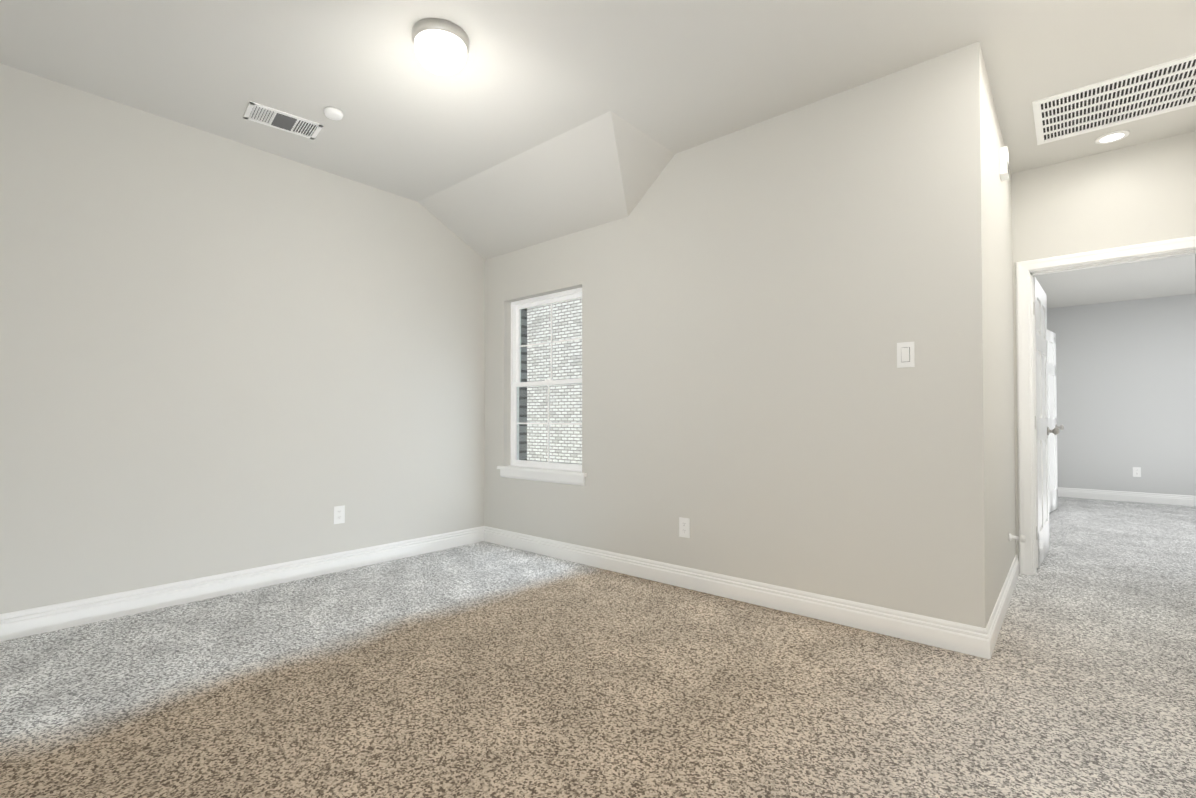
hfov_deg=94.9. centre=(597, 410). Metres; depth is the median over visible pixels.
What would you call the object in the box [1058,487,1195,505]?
baseboard
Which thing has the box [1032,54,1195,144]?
ceiling vent
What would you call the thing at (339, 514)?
outlet
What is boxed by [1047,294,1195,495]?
wall
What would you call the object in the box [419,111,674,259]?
ceiling
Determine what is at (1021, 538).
stopper
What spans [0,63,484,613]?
wall
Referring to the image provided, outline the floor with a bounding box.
[0,497,1195,797]
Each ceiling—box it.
[0,0,1195,201]
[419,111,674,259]
[1033,254,1195,308]
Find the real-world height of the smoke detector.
0.028 m
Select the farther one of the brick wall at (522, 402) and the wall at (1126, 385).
the wall at (1126, 385)
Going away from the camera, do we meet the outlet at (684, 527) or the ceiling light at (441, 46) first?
the ceiling light at (441, 46)
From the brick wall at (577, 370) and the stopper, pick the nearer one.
the stopper
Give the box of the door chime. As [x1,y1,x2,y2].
[999,146,1008,180]
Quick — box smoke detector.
[324,107,342,119]
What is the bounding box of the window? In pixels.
[511,288,581,470]
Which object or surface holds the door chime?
attached to the wall at (1000, 370)
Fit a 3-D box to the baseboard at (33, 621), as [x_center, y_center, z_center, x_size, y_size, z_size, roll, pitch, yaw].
[-2.126,1.014,3.259,0.017,0.123,3.600,-1,-1,41]
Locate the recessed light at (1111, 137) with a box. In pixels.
[1095,130,1129,143]
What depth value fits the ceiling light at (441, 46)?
2.31 m
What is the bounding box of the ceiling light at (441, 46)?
[412,18,468,75]
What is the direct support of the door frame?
attached to the wall at (1142, 193)
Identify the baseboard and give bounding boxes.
[0,526,483,641]
[484,526,995,658]
[988,554,1018,640]
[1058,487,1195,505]
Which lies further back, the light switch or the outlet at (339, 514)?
the outlet at (339, 514)
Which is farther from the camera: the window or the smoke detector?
the window
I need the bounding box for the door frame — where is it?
[1015,236,1195,574]
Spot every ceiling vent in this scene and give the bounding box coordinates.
[243,101,323,139]
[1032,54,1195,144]
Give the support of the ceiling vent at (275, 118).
in the ceiling at (675, 76)
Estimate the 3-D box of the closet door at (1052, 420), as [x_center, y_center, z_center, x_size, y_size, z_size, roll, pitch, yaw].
[4.942,0.114,6.026,0.724,1.987,0.179,1,-1,-41]
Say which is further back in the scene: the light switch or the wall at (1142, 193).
the wall at (1142, 193)
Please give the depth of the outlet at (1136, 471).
6.76 m
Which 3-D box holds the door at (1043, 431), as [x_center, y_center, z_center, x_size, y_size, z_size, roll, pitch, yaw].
[3.236,0.083,4.022,0.179,1.987,0.789,-1,-1,44]
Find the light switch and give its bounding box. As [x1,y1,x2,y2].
[897,342,914,367]
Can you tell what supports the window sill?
attached to the wall at (762, 299)
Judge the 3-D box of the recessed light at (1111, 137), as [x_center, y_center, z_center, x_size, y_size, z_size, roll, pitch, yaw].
[3.017,-1.601,3.223,0.150,0.007,0.150,-1,-1,41]
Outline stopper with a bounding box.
[1009,533,1025,541]
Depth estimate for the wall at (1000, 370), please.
2.91 m
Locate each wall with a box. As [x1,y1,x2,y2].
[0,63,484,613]
[484,41,988,627]
[519,300,567,460]
[527,298,581,464]
[983,58,1015,618]
[1012,131,1195,560]
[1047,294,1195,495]
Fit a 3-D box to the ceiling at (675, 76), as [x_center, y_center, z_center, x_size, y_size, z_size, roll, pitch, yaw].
[0.114,-1.686,2.506,4.730,0.140,5.600,-1,-1,41]
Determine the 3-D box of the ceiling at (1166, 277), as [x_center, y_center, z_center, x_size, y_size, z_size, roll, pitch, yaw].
[5.762,-1.466,4.447,3.531,0.120,4.720,-1,-1,41]
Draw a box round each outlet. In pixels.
[334,505,344,523]
[679,517,689,537]
[1133,467,1140,476]
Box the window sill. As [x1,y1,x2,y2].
[497,465,586,485]
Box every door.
[1033,277,1059,567]
[1047,329,1063,512]
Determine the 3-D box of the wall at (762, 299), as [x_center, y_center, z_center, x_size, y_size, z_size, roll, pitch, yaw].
[0.402,-0.330,3.570,3.469,2.820,0.140,-1,-1,41]
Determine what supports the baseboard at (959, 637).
attached to the wall at (762, 299)
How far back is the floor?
2.06 m
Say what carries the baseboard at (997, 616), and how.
attached to the wall at (1000, 370)

